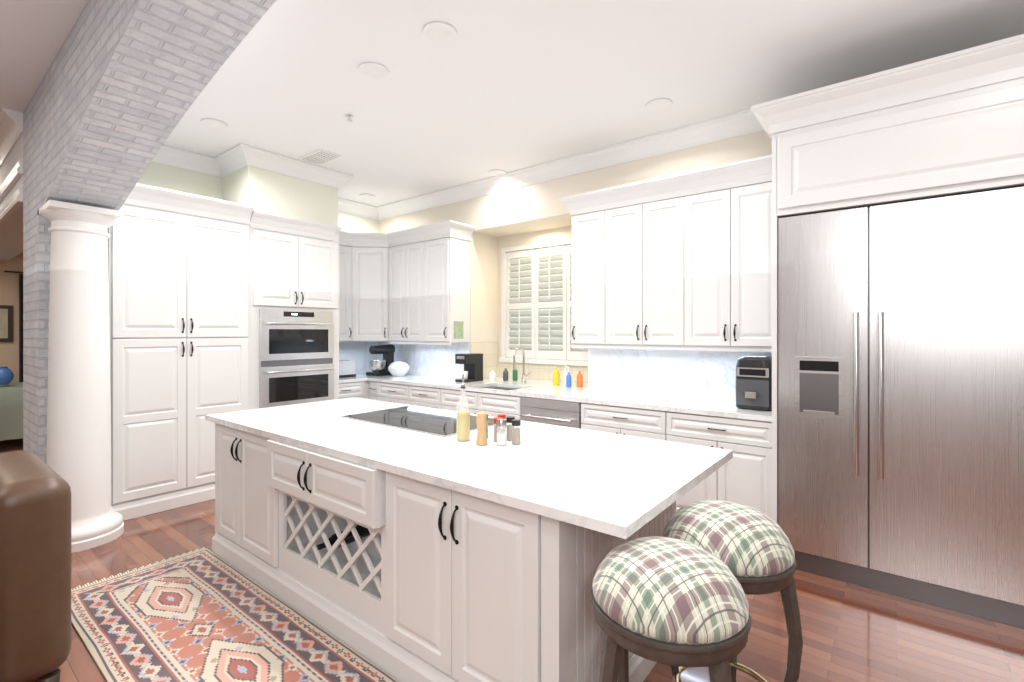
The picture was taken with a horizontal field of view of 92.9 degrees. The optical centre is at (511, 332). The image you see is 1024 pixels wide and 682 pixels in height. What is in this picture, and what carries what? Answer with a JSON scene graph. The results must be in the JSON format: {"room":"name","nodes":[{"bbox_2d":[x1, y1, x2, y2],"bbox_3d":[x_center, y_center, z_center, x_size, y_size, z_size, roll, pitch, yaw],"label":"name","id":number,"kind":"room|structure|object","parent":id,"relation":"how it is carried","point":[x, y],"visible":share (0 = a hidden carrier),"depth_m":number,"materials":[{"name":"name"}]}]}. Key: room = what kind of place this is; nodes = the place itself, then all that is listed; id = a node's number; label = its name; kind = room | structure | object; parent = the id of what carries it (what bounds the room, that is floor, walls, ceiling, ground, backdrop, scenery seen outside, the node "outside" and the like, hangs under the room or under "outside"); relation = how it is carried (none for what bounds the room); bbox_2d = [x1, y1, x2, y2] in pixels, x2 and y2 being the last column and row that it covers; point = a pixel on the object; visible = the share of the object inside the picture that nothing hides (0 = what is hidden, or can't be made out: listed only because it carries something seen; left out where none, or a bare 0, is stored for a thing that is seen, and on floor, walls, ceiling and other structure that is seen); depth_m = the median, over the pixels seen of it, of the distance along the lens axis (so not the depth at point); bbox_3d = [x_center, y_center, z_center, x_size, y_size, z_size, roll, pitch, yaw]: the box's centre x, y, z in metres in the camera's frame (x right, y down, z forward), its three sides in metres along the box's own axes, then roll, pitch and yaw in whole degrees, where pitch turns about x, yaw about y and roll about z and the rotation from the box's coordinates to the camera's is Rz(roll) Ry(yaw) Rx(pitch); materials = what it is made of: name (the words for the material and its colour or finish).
{"room":"kitchen","nodes":[
{"label":"kitchen","id":0,"kind":"room"},
{"bbox_2d":[0,133,22,260],"bbox_3d":[-5.538,-1.380,5.406,4.607,0.700,0.380,0,0,38],"label":"wall","id":1,"kind":"structure","parent":0,"point":[11,236],"depth_m":4.59,"materials":[{"name":"paint"}]},
{"bbox_2d":[0,108,22,224],"bbox_3d":[-5.691,-1.379,5.212,4.607,0.699,0.115,0,0,38],"label":"trim","id":2,"kind":"structure","parent":1,"relation":"attached to","point":[11,126],"depth_m":3.98,"materials":[{"name":"white wood"}]},
{"bbox_2d":[23,0,275,463],"bbox_3d":[0.192,-0.130,0.880,9.990,3.200,0.380,0,0,38],"label":"brick wall","id":3,"kind":"structure","parent":0,"point":[122,86],"depth_m":2.74,"materials":[{"name":"white brick"}]},
{"bbox_2d":[0,131,771,382],"bbox_3d":[-1.871,-0.130,1.987,14.600,3.200,8.800,0,0,38],"label":"wall","id":4,"kind":"structure","parent":0,"point":[533,213],"depth_m":5.19,"materials":[{"name":"beige paint"}]},
{"bbox_2d":[0,305,12,341],"bbox_3d":[-7.306,-0.130,6.853,0.032,0.520,0.380,0,0,38],"label":"picture frame","id":5,"kind":"object","parent":4,"relation":"attached to","point":[6,323],"visible":1,"depth_m":6.94,"materials":[{"name":"wood"}]},
{"bbox_2d":[4,270,22,381],"bbox_3d":[-6.892,0.284,7.290,0.070,2.332,1.000,0,0,38],"label":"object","id":6,"kind":"object","parent":4,"relation":"hanging from","point":[20,327],"visible":0.1,"depth_m":7.01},
{"bbox_2d":[339,230,354,341],"bbox_3d":[-2.305,-0.551,5.991,0.351,1.382,0.532,0,0,38],"label":"upper cabinet","id":7,"kind":"object","parent":4,"relation":"attached to","point":[346,239],"depth_m":6.04,"materials":[{"name":"white wood"}]},
{"bbox_2d":[339,341,378,373],"bbox_3d":[-2.242,0.331,6.343,0.012,0.437,1.170,0,0,38],"label":"backsplash","id":8,"kind":"structure","parent":4,"relation":"attached to","point":[358,351],"depth_m":6.57,"materials":[{"name":"stone"}]},
{"bbox_2d":[355,252,382,335],"bbox_3d":[-1.785,-0.485,6.122,0.206,1.022,0.206,0,0,38],"label":"door","id":9,"kind":"structure","parent":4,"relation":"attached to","point":[368,265],"depth_m":6.11,"materials":[{"name":"white wood"}]},
{"bbox_2d":[387,228,422,343],"bbox_3d":[-1.194,-0.551,6.069,0.668,1.382,0.348,0,0,38],"label":"upper cabinet","id":10,"kind":"object","parent":4,"relation":"attached to","point":[409,286],"depth_m":5.93,"materials":[{"name":"white wood"}]},
{"bbox_2d":[379,341,474,378],"bbox_3d":[-1.178,0.330,6.272,1.772,0.439,0.014,0,0,38],"label":"backsplash","id":11,"kind":"structure","parent":4,"relation":"attached to","point":[419,358],"depth_m":6.13,"materials":[{"name":"stone"}]},
{"bbox_2d":[423,220,470,344],"bbox_3d":[-0.772,-0.551,5.736,0.408,1.382,0.348,0,0,38],"label":"upper cabinet","id":12,"kind":"object","parent":4,"relation":"attached to","point":[446,244],"depth_m":5.59,"materials":[{"name":"white wood"}]},
{"bbox_2d":[152,109,763,219],"bbox_3d":[1.181,-1.654,2.382,10.298,0.150,3.197,0,0,38],"label":"crown molding","id":13,"kind":"structure","parent":4,"relation":"attached to","point":[239,156],"depth_m":4.74,"materials":[{"name":"white wood"}]},
{"bbox_2d":[475,341,498,377],"bbox_3d":[-0.334,0.330,5.926,0.018,0.439,0.480,0,0,38],"label":"backsplash","id":14,"kind":"structure","parent":4,"relation":"attached to","point":[489,350],"depth_m":5.97,"materials":[{"name":"stone"}]},
{"bbox_2d":[499,362,582,381],"bbox_3d":[0.437,0.330,5.632,1.579,0.439,0.013,0,0,38],"label":"backsplash","id":15,"kind":"structure","parent":4,"relation":"attached to","point":[538,371],"depth_m":5.71,"materials":[{"name":"tile"}]},
{"bbox_2d":[499,238,587,365],"bbox_3d":[0.435,-0.346,5.633,1.450,1.422,0.080,0,0,38],"label":"window","id":16,"kind":"structure","parent":4,"relation":"in","point":[503,358],"depth_m":5.92,"materials":[{"name":"white wood"}]},
{"bbox_2d":[506,244,587,360],"bbox_3d":[0.449,-0.345,5.651,1.314,1.304,0.061,0,0,38],"label":"window shutters","id":17,"kind":"object","parent":16,"relation":"attached to","point":[535,352],"visible":0.81,"depth_m":5.74,"materials":[{"name":"white wood"}]},
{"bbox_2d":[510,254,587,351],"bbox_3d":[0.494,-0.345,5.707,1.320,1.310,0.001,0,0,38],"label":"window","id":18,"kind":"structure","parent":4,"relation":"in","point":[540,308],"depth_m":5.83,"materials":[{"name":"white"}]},
{"bbox_2d":[558,155,771,351],"bbox_3d":[1.270,-0.550,4.079,1.826,1.380,0.418,0,0,38],"label":"upper cabinet","id":19,"kind":"object","parent":4,"relation":"attached to","point":[681,261],"visible":0.92,"depth_m":3.86,"materials":[{"name":"white wood"}]},
{"bbox_2d":[583,348,771,400],"bbox_3d":[1.426,0.330,4.216,1.752,0.439,0.014,0,0,38],"label":"backsplash","id":20,"kind":"structure","parent":4,"relation":"attached to","point":[669,372],"depth_m":4.26,"materials":[{"name":"stone"}]},
{"bbox_2d":[0,0,1023,205],"bbox_3d":[-1.902,-1.730,1.948,14.600,0.001,8.700,0,0,38],"label":"ceiling","id":21,"kind":"structure","parent":0,"point":[508,85],"depth_m":3.17,"materials":[{"name":"white paint"}]},
{"bbox_2d":[200,118,227,128],"bbox_3d":[-2.458,-1.724,4.019,0.200,0.011,0.200,0,0,38],"label":"recessed light","id":22,"kind":"object","parent":21,"relation":"in","point":[213,123],"visible":1,"depth_m":4.01,"materials":[{"name":"white plastic"}]},
{"bbox_2d":[298,149,340,164],"bbox_3d":[-1.893,-1.724,4.783,0.400,0.011,0.220,0,0,38],"label":"ceiling vent","id":23,"kind":"object","parent":21,"relation":"in","point":[319,156],"visible":1,"depth_m":4.77,"materials":[{"name":"white metal"}]},
{"bbox_2d":[346,114,352,121],"bbox_3d":[-1.296,-1.709,3.877,0.060,0.040,0.058,0,0,38],"label":"sprinkler","id":24,"kind":"object","parent":21,"relation":"attached to","point":[349,116],"visible":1,"depth_m":3.87,"materials":[{"name":"silver metal"}]},
{"bbox_2d":[359,194,375,198],"bbox_3d":[-1.825,-1.724,6.144,0.200,0.011,0.200,0,0,38],"label":"recessed light","id":25,"kind":"object","parent":21,"relation":"in","point":[369,196],"visible":0.98,"depth_m":6.14,"materials":[{"name":"white plastic"}]},
{"bbox_2d":[358,62,388,78],"bbox_3d":[-0.910,-1.724,3.204,0.200,0.011,0.200,0,0,38],"label":"recessed light","id":26,"kind":"object","parent":21,"relation":"in","point":[372,70],"visible":1,"depth_m":3.20,"materials":[{"name":"white plastic"}]},
{"bbox_2d":[422,21,456,43],"bbox_3d":[-0.414,-1.724,2.799,0.200,0.011,0.200,0,0,38],"label":"recessed light","id":27,"kind":"object","parent":21,"relation":"in","point":[438,32],"visible":1,"depth_m":2.79,"materials":[{"name":"white plastic"}]},
{"bbox_2d":[488,169,505,175],"bbox_3d":[-0.161,-1.724,5.250,0.200,0.011,0.200,0,0,38],"label":"recessed light","id":28,"kind":"object","parent":21,"relation":"in","point":[496,172],"visible":0.92,"depth_m":5.24,"materials":[{"name":"white plastic"}]},
{"bbox_2d":[645,98,672,110],"bbox_3d":[1.112,-1.724,3.683,0.200,0.011,0.200,0,0,38],"label":"recessed light","id":29,"kind":"object","parent":21,"relation":"in","point":[659,104],"visible":1,"depth_m":3.68,"materials":[{"name":"white plastic"}]},
{"bbox_2d":[31,499,1023,681],"bbox_3d":[-1.902,1.470,1.948,14.600,0.001,8.700,0,0,38],"label":"floor","id":30,"kind":"structure","parent":0,"point":[851,632],"depth_m":2.38,"materials":[{"name":"brown wood"}]},
{"bbox_2d":[0,438,22,452],"bbox_3d":[-6.282,1.464,5.598,2.400,0.009,2.200,0,0,38],"label":"dining rug","id":31,"kind":"object","parent":30,"relation":"on","point":[11,445],"depth_m":6.29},
{"bbox_2d":[0,382,22,440],"bbox_3d":[-6.575,1.074,6.276,1.160,0.769,1.360,0,0,38],"label":"table","id":32,"kind":"object","parent":31,"relation":"on","point":[11,410],"visible":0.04,"depth_m":5.98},
{"bbox_2d":[0,366,13,384],"bbox_3d":[-6.536,0.550,6.245,0.200,0.235,0.200,0,0,38],"label":"vase","id":33,"kind":"object","parent":32,"relation":"on","point":[6,375],"visible":1,"depth_m":6.21,"materials":[{"name":"blue ceramic"}]},
{"bbox_2d":[0,451,70,681],"bbox_3d":[-2.444,1.030,1.892,0.860,0.880,0.980,0,0,38],"label":"armchair","id":34,"kind":"object","parent":30,"relation":"on","point":[35,567],"visible":1,"depth_m":1.93,"materials":[{"name":"brown leather"}]},
{"bbox_2d":[38,200,123,552],"bbox_3d":[-3.069,0.301,3.456,0.490,2.338,0.490,0,0,38],"label":"column","id":35,"kind":"structure","parent":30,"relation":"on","point":[79,428],"depth_m":3.34,"materials":[{"name":"white paint"}]},
{"bbox_2d":[108,183,253,520],"bbox_3d":[-2.992,0.150,4.315,0.728,2.640,1.040,0,0,38],"label":"pantry","id":36,"kind":"object","parent":30,"relation":"on","point":[179,289],"visible":0.92,"depth_m":4.06,"materials":[{"name":"white wood"}]},
{"bbox_2d":[71,547,398,681],"bbox_3d":[-1.175,1.464,2.110,2.970,0.009,0.755,0,0,38],"label":"rug","id":37,"kind":"object","parent":30,"relation":"on","point":[202,614],"visible":0.92,"depth_m":2.38,"materials":[{"name":"fabric"}]},
{"bbox_2d":[250,210,342,408],"bbox_3d":[-2.378,0.165,5.097,0.724,2.610,0.940,0,0,38],"label":"tall cabinet","id":38,"kind":"object","parent":30,"relation":"on","point":[294,310],"visible":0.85,"depth_m":4.87,"materials":[{"name":"white wood"}]},
{"bbox_2d":[339,381,367,398],"bbox_3d":[-1.975,1.028,6.147,0.678,0.884,1.194,0,0,38],"label":"base cabinet","id":39,"kind":"object","parent":30,"relation":"on","point":[359,389],"visible":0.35,"depth_m":5.79,"materials":[{"name":"white wood"}]},
{"bbox_2d":[368,381,375,399],"bbox_3d":[-1.339,1.028,6.321,0.218,0.884,1.133,0,0,38],"label":"base cabinet","id":40,"kind":"object","parent":30,"relation":"on","point":[371,384],"depth_m":5.88,"materials":[{"name":"white wood"}]},
{"bbox_2d":[376,382,407,403],"bbox_3d":[-1.034,1.028,6.080,0.559,0.884,1.133,0,0,38],"label":"base cabinet","id":41,"kind":"object","parent":30,"relation":"on","point":[389,392],"depth_m":5.65,"materials":[{"name":"white wood"}]},
{"bbox_2d":[408,385,439,408],"bbox_3d":[-0.610,1.028,5.746,0.521,0.884,1.133,0,0,38],"label":"drawer","id":42,"kind":"object","parent":30,"relation":"on","point":[422,396],"depth_m":5.30,"materials":[{"name":"white wood"}]},
{"bbox_2d":[205,417,675,681],"bbox_3d":[-0.614,1.028,2.796,2.758,0.885,1.171,0,0,38],"label":"kitchen island","id":43,"kind":"object","parent":30,"relation":"on","point":[399,542],"depth_m":2.01,"materials":[{"name":"white wood"}]},
{"bbox_2d":[205,397,732,540],"bbox_3d":[-0.510,0.568,2.767,3.030,0.035,1.150,0,0,38],"label":"island countertop","id":44,"kind":"structure","parent":43,"relation":"on","point":[611,484],"depth_m":2.16,"materials":[{"name":"white stone"}]},
{"bbox_2d":[456,374,469,440],"bbox_3d":[-0.250,0.381,2.491,0.072,0.335,0.072,0,0,38],"label":"oil bottle","id":45,"kind":"object","parent":44,"relation":"on","point":[463,426],"visible":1,"depth_m":2.46,"materials":[{"name":"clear glass"}]},
{"bbox_2d":[476,410,486,445],"bbox_3d":[-0.149,0.466,2.393,0.058,0.166,0.058,0,0,38],"label":"pepper mill","id":46,"kind":"object","parent":44,"relation":"on","point":[481,421],"visible":1,"depth_m":2.37,"materials":[{"name":"brown wood"}]},
{"bbox_2d":[486,415,487,437],"bbox_3d":[-0.146,0.490,2.542,0.045,0.118,0.044,0,0,38],"label":"spice jar","id":47,"kind":"object","parent":44,"relation":"on","point":[487,427],"visible":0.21,"depth_m":2.53,"materials":[{"name":"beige glass"}]},
{"bbox_2d":[493,417,501,441],"bbox_3d":[-0.072,0.490,2.459,0.045,0.118,0.044,0,0,38],"label":"spice jar","id":48,"kind":"object","parent":44,"relation":"on","point":[495,428],"visible":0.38,"depth_m":2.44,"materials":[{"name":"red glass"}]},
{"bbox_2d":[496,419,506,445],"bbox_3d":[-0.052,0.486,2.379,0.052,0.126,0.052,0,0,38],"label":"salt grinder","id":49,"kind":"object","parent":44,"relation":"on","point":[501,435],"visible":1,"depth_m":2.36,"materials":[{"name":"clear glass"}]},
{"bbox_2d":[497,414,505,431],"bbox_3d":[-0.054,0.490,2.553,0.045,0.118,0.044,0,0,38],"label":"spice jar","id":50,"kind":"object","parent":44,"relation":"on","point":[503,416],"visible":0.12,"depth_m":2.54,"materials":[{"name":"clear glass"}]},
{"bbox_2d":[506,416,514,440],"bbox_3d":[-0.007,0.490,2.484,0.045,0.118,0.044,0,0,38],"label":"spice jar","id":51,"kind":"object","parent":44,"relation":"on","point":[509,419],"visible":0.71,"depth_m":2.47,"materials":[{"name":"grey glass"}]},
{"bbox_2d":[512,419,520,444],"bbox_3d":[0.021,0.490,2.398,0.045,0.118,0.044,0,0,38],"label":"spice jar","id":52,"kind":"object","parent":44,"relation":"on","point":[516,434],"visible":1,"depth_m":2.38,"materials":[{"name":"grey glass"}]},
{"bbox_2d":[440,388,515,418],"bbox_3d":[0.010,1.028,5.256,1.059,0.884,1.133,0,0,38],"label":"base cabinet","id":53,"kind":"object","parent":30,"relation":"on","point":[449,398],"depth_m":4.79,"materials":[{"name":"white wood"}]},
{"bbox_2d":[516,396,579,428],"bbox_3d":[0.426,1.028,4.411,0.630,0.884,0.342,0,0,38],"label":"dishwasher","id":54,"kind":"object","parent":30,"relation":"on","point":[538,410],"depth_m":4.27,"materials":[{"name":"silver metal"}]},
{"bbox_2d":[580,402,667,440],"bbox_3d":[1.058,1.028,4.110,0.733,0.884,0.633,0,0,38],"label":"base cabinet","id":55,"kind":"object","parent":30,"relation":"on","point":[645,423],"depth_m":3.84,"materials":[{"name":"white wood"}]},
{"bbox_2d":[590,536,750,681],"bbox_3d":[0.432,1.037,1.354,0.421,0.879,0.421,0,0,38],"label":"stool","id":56,"kind":"object","parent":30,"relation":"on","point":[672,601],"visible":1,"depth_m":1.22,"materials":[{"name":"fabric"}]},
{"bbox_2d":[668,411,771,518],"bbox_3d":[1.633,1.028,3.655,0.733,0.884,0.633,0,0,38],"label":"base cabinet","id":57,"kind":"object","parent":30,"relation":"on","point":[743,475],"depth_m":3.34,"materials":[{"name":"white wood"}]},
{"bbox_2d":[339,373,771,421],"bbox_3d":[-0.033,0.669,5.136,5.187,0.239,1.543,0,0,31],"label":"countertop","id":58,"kind":"structure","parent":57,"relation":"on","point":[540,388],"depth_m":4.33,"materials":[{"name":"white stone"}]},
{"bbox_2d":[339,360,355,377],"bbox_3d":[-2.134,0.447,6.043,0.210,0.203,0.310,0,0,38],"label":"toaster","id":59,"kind":"object","parent":58,"relation":"on","point":[346,368],"visible":0.46,"depth_m":6.01,"materials":[{"name":"silver metal"}]},
{"bbox_2d":[366,344,394,375],"bbox_3d":[-1.693,0.351,6.327,0.220,0.395,0.348,0,0,38],"label":"stand mixer","id":60,"kind":"object","parent":58,"relation":"on","point":[378,367],"visible":0.98,"depth_m":6.24,"materials":[{"name":"black plastic"}]},
{"bbox_2d":[388,361,408,375],"bbox_3d":[-1.437,0.456,6.168,0.270,0.185,0.266,0,0,38],"label":"bowl","id":61,"kind":"object","parent":58,"relation":"on","point":[398,368],"visible":1,"depth_m":6.08,"materials":[{"name":"ceramic"}]},
{"bbox_2d":[455,353,482,381],"bbox_3d":[-0.485,0.393,5.517,0.170,0.311,0.283,0,0,38],"label":"coffee maker","id":62,"kind":"object","parent":58,"relation":"on","point":[473,367],"visible":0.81,"depth_m":5.47,"materials":[{"name":"black plastic"}]},
{"bbox_2d":[489,370,495,380],"bbox_3d":[-0.225,0.489,5.555,0.083,0.120,0.083,0,0,38],"label":"bottle","id":63,"kind":"object","parent":58,"relation":"on","point":[492,375],"visible":1,"depth_m":5.52,"materials":[{"name":"white plastic"}]},
{"bbox_2d":[503,368,507,380],"bbox_3d":[-0.073,0.479,5.588,0.062,0.140,0.062,0,0,38],"label":"bottle","id":64,"kind":"object","parent":58,"relation":"on","point":[505,374],"visible":1,"depth_m":5.56,"materials":[{"name":"grey plastic"}]},
{"bbox_2d":[513,368,517,380],"bbox_3d":[0.035,0.464,5.579,0.058,0.170,0.058,0,0,38],"label":"bottle","id":65,"kind":"object","parent":58,"relation":"on","point":[515,375],"visible":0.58,"depth_m":5.55,"materials":[{"name":"green plastic"}]},
{"bbox_2d":[513,347,530,382],"bbox_3d":[0.111,0.350,5.244,0.133,0.397,0.212,0,0,38],"label":"faucet","id":66,"kind":"object","parent":58,"relation":"on","point":[514,365],"visible":1,"depth_m":5.30,"materials":[{"name":"silver metal"}]},
{"bbox_2d":[553,367,559,384],"bbox_3d":[0.468,0.454,5.110,0.071,0.190,0.071,0,0,38],"label":"bottle","id":67,"kind":"object","parent":58,"relation":"on","point":[556,377],"visible":1,"depth_m":5.08,"materials":[{"name":"yellow plastic"}]},
{"bbox_2d":[563,364,567,385],"bbox_3d":[0.565,0.441,5.072,0.062,0.216,0.062,0,0,38],"label":"bottle","id":68,"kind":"object","parent":58,"relation":"on","point":[564,377],"visible":0.77,"depth_m":5.05,"materials":[{"name":"white plastic"}]},
{"bbox_2d":[566,366,570,386],"bbox_3d":[0.574,0.446,4.924,0.056,0.206,0.052,0,0,38],"label":"bottle","id":69,"kind":"object","parent":58,"relation":"on","point":[568,380],"visible":1,"depth_m":4.90,"materials":[{"name":"blue plastic"}]},
{"bbox_2d":[577,371,582,386],"bbox_3d":[0.687,0.469,4.936,0.062,0.160,0.062,0,0,38],"label":"bottle","id":70,"kind":"object","parent":58,"relation":"on","point":[579,379],"visible":1,"depth_m":4.91,"materials":[{"name":"orange plastic"}]},
{"bbox_2d":[735,356,771,410],"bbox_3d":[1.770,0.361,3.532,0.245,0.375,0.338,0,0,38],"label":"air fryer","id":71,"kind":"object","parent":58,"relation":"on","point":[753,387],"visible":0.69,"depth_m":3.44,"materials":[{"name":"black plastic"}]},
{"bbox_2d":[663,500,802,681],"bbox_3d":[0.736,1.037,1.674,0.455,0.879,0.452,0,0,38],"label":"stool","id":72,"kind":"object","parent":30,"relation":"on","point":[751,548],"visible":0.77,"depth_m":1.55,"materials":[{"name":"fabric"}]},
{"bbox_2d":[751,34,1023,628],"bbox_3d":[2.408,0.025,2.887,1.632,2.890,0.878,0,0,38],"label":"fridge","id":73,"kind":"object","parent":30,"relation":"on","point":[897,331],"visible":0.98,"depth_m":2.66,"materials":[{"name":"silver metal"}]},
{"label":"outside","id":74,"kind":"structure","parent":0,"visible":0},
{"bbox_2d":[511,253,587,351],"bbox_3d":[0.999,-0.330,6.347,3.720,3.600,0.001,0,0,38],"label":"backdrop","id":75,"kind":"structure","parent":74,"point":[528,329],"depth_m":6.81,"materials":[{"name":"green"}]}
]}

